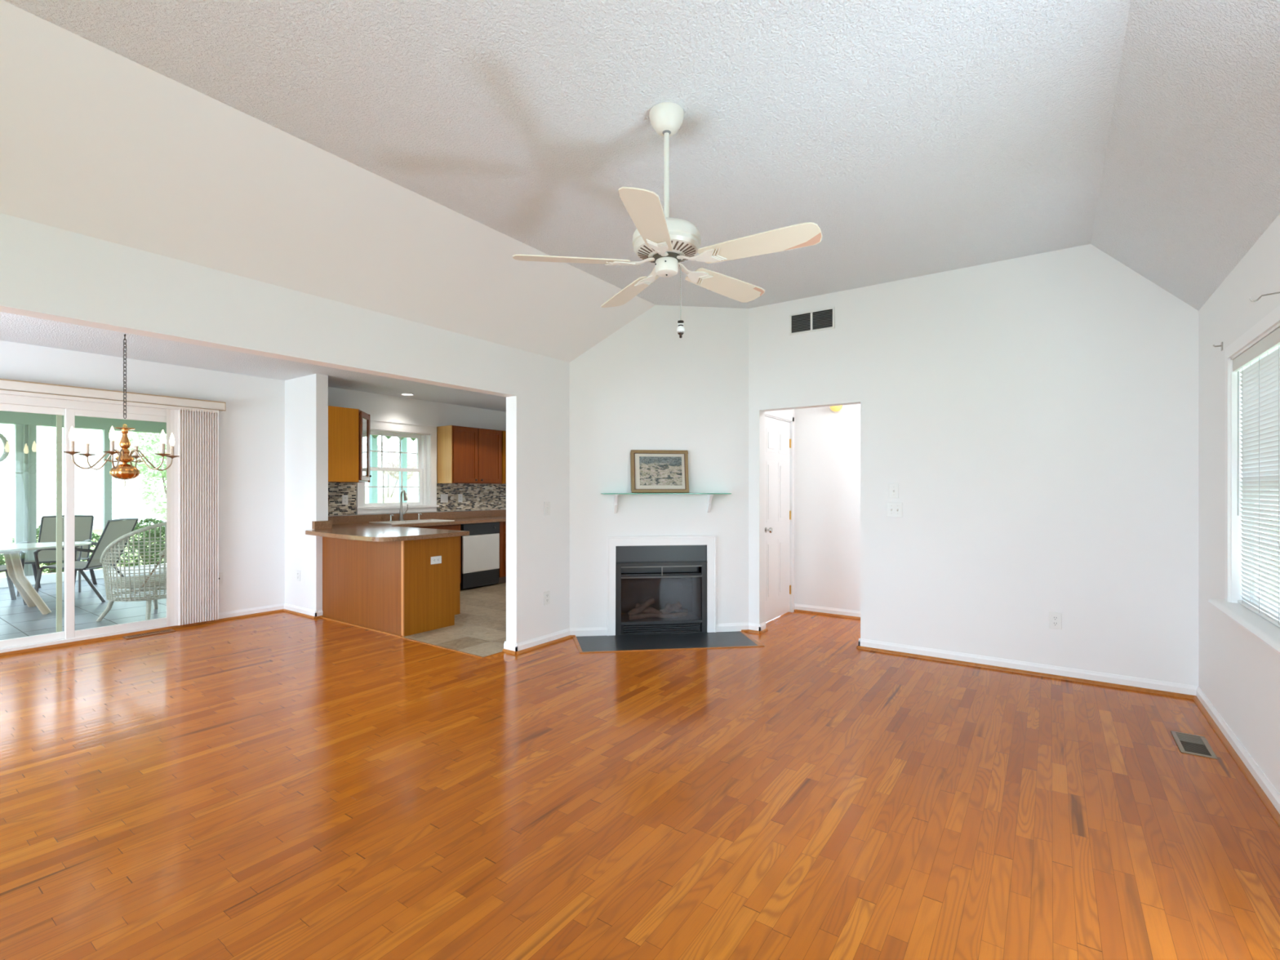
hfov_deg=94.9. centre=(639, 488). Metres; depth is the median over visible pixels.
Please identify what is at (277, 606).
baseboard
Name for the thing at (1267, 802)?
trim
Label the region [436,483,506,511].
backsplash
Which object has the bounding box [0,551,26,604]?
patio chair
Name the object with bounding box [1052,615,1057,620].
receptacle
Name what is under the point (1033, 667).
baseboard
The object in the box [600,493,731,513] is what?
mantel shelf
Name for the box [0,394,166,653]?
door
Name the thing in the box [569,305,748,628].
wall
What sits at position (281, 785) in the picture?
floor
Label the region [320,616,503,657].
trim
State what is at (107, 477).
porch post
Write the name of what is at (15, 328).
ceiling
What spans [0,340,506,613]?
wall
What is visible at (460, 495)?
wall outlet
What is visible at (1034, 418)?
wall
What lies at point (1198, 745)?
floor vent
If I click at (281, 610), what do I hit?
trim
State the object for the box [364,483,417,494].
fence
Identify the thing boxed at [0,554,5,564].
shrub
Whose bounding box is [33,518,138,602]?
patio chair
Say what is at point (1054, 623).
receptacle
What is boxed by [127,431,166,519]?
tree
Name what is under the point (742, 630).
trim
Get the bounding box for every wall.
[0,213,569,643]
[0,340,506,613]
[284,373,328,610]
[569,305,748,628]
[748,244,1198,686]
[776,404,860,612]
[1198,213,1279,794]
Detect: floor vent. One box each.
[122,628,175,639]
[1170,730,1217,759]
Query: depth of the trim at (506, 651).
4.82 m
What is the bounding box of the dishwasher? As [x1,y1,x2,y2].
[460,521,499,589]
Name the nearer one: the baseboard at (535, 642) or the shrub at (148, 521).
the baseboard at (535, 642)
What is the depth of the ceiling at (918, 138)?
2.60 m
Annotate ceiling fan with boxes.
[512,102,822,337]
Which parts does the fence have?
fence post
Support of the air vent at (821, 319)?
in the wall at (1034, 418)
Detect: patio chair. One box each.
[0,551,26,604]
[16,515,97,596]
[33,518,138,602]
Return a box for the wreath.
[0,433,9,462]
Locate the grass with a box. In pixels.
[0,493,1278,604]
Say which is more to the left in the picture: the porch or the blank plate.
the porch
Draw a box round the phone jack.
[218,572,222,584]
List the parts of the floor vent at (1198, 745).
damper plate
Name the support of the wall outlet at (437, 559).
attached to the base cabinet at (393, 587)
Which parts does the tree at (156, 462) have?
stem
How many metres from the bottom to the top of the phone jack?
0.115 m
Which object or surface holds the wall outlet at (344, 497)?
attached to the backsplash at (335, 490)
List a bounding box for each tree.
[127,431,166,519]
[377,440,416,497]
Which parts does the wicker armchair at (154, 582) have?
leg, seat, leg, leg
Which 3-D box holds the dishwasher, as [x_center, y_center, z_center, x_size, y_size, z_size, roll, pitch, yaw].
[-2.312,0.873,7.909,0.596,0.835,0.605,0,0,35]
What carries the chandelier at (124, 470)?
hanging from the ceiling at (15, 328)
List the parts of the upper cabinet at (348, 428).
panel, frame, door, pane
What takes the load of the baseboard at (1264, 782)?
attached to the wall at (1239, 674)
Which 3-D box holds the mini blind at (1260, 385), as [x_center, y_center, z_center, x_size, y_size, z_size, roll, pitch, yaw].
[2.824,-0.038,2.667,0.051,1.235,0.766,0,0,35]
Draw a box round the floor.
[0,572,1279,959]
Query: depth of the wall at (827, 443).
6.10 m
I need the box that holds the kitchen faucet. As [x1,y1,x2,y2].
[398,489,408,520]
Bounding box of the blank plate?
[440,493,448,502]
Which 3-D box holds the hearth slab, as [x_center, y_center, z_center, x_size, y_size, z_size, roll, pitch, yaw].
[0.219,1.307,5.031,1.573,0.006,0.530,0,0,-7]
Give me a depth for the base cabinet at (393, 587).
5.48 m
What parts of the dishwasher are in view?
kick panel, door, control panel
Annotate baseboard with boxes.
[218,603,284,618]
[284,603,322,616]
[503,628,570,651]
[569,622,748,636]
[748,622,1197,695]
[794,603,860,617]
[1195,686,1279,813]
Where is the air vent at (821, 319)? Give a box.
[789,306,835,335]
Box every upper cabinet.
[328,405,371,482]
[436,425,502,484]
[502,431,506,484]
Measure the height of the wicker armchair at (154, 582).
1.030 m
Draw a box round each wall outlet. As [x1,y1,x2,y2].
[296,569,300,581]
[342,494,347,504]
[431,555,441,564]
[457,493,462,502]
[543,591,550,605]
[1048,612,1061,629]
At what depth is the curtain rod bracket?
3.16 m
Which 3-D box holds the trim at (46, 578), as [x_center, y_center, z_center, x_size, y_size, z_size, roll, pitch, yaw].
[-7.203,1.275,5.990,4.850,0.130,5.980,0,0,35]
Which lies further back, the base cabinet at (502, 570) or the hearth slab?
the base cabinet at (502, 570)
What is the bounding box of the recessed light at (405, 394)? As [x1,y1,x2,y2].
[400,393,414,395]
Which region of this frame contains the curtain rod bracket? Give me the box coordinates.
[1212,342,1222,351]
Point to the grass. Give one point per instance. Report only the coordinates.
(5, 538)
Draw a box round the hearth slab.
[573,631,764,653]
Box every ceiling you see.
[0,0,1279,362]
[0,311,506,411]
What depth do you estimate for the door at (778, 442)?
5.97 m
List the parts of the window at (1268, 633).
sill, casing, sash, sash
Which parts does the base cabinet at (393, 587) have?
panel, panel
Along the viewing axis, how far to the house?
76.50 m
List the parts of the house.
garage door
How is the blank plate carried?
attached to the backsplash at (475, 496)
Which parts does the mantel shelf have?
glass panel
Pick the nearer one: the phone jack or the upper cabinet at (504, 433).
the phone jack
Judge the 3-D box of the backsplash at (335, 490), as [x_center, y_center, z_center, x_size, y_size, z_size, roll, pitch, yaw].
[-3.560,0.119,6.704,0.007,0.382,0.660,0,0,35]
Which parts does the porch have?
post, post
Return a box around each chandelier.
[62,423,179,486]
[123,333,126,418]
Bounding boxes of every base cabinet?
[322,536,460,636]
[413,524,461,582]
[497,521,506,583]
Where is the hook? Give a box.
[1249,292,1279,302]
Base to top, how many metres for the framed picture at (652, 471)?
0.385 m
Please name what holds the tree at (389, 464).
on the grass
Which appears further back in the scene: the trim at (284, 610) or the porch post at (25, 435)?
the porch post at (25, 435)
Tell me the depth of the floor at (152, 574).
6.31 m
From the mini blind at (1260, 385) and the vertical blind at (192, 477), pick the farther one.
the vertical blind at (192, 477)
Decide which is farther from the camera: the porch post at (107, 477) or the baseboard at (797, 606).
the porch post at (107, 477)
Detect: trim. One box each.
[0,410,166,433]
[0,563,166,587]
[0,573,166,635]
[0,621,207,656]
[204,608,283,623]
[283,608,323,618]
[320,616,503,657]
[502,635,571,654]
[570,629,749,637]
[747,628,1195,698]
[794,608,860,619]
[1192,695,1279,826]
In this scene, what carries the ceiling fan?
hanging from the ceiling at (918, 138)
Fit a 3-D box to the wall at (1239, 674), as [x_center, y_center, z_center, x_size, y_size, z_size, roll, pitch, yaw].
[1.362,0.010,0.501,0.140,2.600,7.860,0,0,35]
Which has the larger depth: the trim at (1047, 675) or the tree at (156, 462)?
the tree at (156, 462)
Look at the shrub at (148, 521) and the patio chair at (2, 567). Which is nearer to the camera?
the patio chair at (2, 567)
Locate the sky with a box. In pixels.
[0,423,166,533]
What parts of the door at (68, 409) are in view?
sliding panel, screen frame, sliding panel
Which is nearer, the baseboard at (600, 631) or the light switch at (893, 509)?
the light switch at (893, 509)
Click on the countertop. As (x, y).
(357, 527)
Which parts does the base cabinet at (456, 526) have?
false drawer, door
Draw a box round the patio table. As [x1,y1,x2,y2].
[0,541,91,614]
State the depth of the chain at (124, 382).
4.43 m
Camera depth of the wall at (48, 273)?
3.51 m
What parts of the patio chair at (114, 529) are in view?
leg, armrest, leg, seat, frame, leg, armrest, backrest, leg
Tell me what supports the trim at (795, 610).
attached to the wall at (827, 443)
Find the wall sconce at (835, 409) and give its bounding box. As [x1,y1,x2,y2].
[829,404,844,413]
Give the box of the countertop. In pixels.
[305,509,506,542]
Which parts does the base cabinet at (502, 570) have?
door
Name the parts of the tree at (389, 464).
stem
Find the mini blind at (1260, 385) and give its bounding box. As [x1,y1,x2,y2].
[1232,327,1279,627]
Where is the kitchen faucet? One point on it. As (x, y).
(405, 496)
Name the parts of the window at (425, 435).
sash, sash, sill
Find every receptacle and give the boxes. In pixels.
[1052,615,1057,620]
[1052,621,1057,626]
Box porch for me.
[368,435,416,502]
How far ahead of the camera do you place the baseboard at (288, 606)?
6.07 m
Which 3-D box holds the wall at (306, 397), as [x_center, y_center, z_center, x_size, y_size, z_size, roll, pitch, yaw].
[-3.518,0.062,6.186,0.670,2.495,0.120,0,0,35]
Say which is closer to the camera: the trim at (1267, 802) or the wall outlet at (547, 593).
the trim at (1267, 802)
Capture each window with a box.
[355,419,439,514]
[1208,305,1279,654]
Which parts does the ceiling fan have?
blade, blade, blade, pull chain, pull knob, knob crown, blade, blade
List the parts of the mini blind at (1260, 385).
rail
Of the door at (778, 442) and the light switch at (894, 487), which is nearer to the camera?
the light switch at (894, 487)
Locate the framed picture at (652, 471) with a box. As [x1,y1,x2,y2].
[630,449,688,493]
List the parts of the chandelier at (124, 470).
bulb, bulb, arm, arm, bulb, arm, bulb, arm, arm, bulb, bulb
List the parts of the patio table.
leg, leg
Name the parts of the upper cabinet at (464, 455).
panel, door, door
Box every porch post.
[14,423,36,576]
[102,429,111,568]
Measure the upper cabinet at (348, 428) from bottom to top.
0.782 m
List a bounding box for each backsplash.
[328,482,355,515]
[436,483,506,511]
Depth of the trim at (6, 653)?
5.05 m
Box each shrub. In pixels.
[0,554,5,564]
[10,525,102,573]
[116,517,166,566]
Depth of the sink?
7.22 m
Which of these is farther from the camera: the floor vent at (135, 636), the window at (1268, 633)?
the floor vent at (135, 636)
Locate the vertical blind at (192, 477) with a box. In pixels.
[0,378,226,626]
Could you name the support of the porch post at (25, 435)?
on the trim at (46, 578)
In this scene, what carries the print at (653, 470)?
attached to the framed picture at (652, 471)
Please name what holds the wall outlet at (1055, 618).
attached to the wall at (1034, 418)
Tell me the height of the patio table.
0.736 m
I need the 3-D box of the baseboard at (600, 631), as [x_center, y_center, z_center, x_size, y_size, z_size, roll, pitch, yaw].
[0.190,1.271,5.288,1.635,0.078,0.013,0,0,-7]
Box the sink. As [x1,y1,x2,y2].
[368,519,454,524]
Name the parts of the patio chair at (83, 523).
armrest, leg, seat, frame, backrest, leg, armrest, leg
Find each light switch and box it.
[886,502,902,516]
[888,483,898,497]
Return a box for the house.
[364,452,417,484]
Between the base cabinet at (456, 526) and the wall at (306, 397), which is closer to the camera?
the wall at (306, 397)
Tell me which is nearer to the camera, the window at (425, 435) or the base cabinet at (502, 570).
the window at (425, 435)
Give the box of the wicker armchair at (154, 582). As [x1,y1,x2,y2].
[96,521,166,622]
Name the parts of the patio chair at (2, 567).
seat, leg, armrest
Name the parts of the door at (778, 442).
knob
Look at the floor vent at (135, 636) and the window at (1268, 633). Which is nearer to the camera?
the window at (1268, 633)
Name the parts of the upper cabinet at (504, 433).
door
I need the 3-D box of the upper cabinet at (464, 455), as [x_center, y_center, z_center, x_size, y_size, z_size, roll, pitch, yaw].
[-2.336,-0.454,8.157,0.343,0.762,0.875,0,0,35]
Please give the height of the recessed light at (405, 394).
0.007 m
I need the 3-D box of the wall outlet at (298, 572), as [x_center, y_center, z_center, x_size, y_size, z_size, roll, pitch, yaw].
[-3.575,0.910,6.147,0.070,0.115,0.010,0,0,35]
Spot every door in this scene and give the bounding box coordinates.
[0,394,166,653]
[764,410,794,622]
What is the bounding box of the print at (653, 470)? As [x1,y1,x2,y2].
[639,456,682,485]

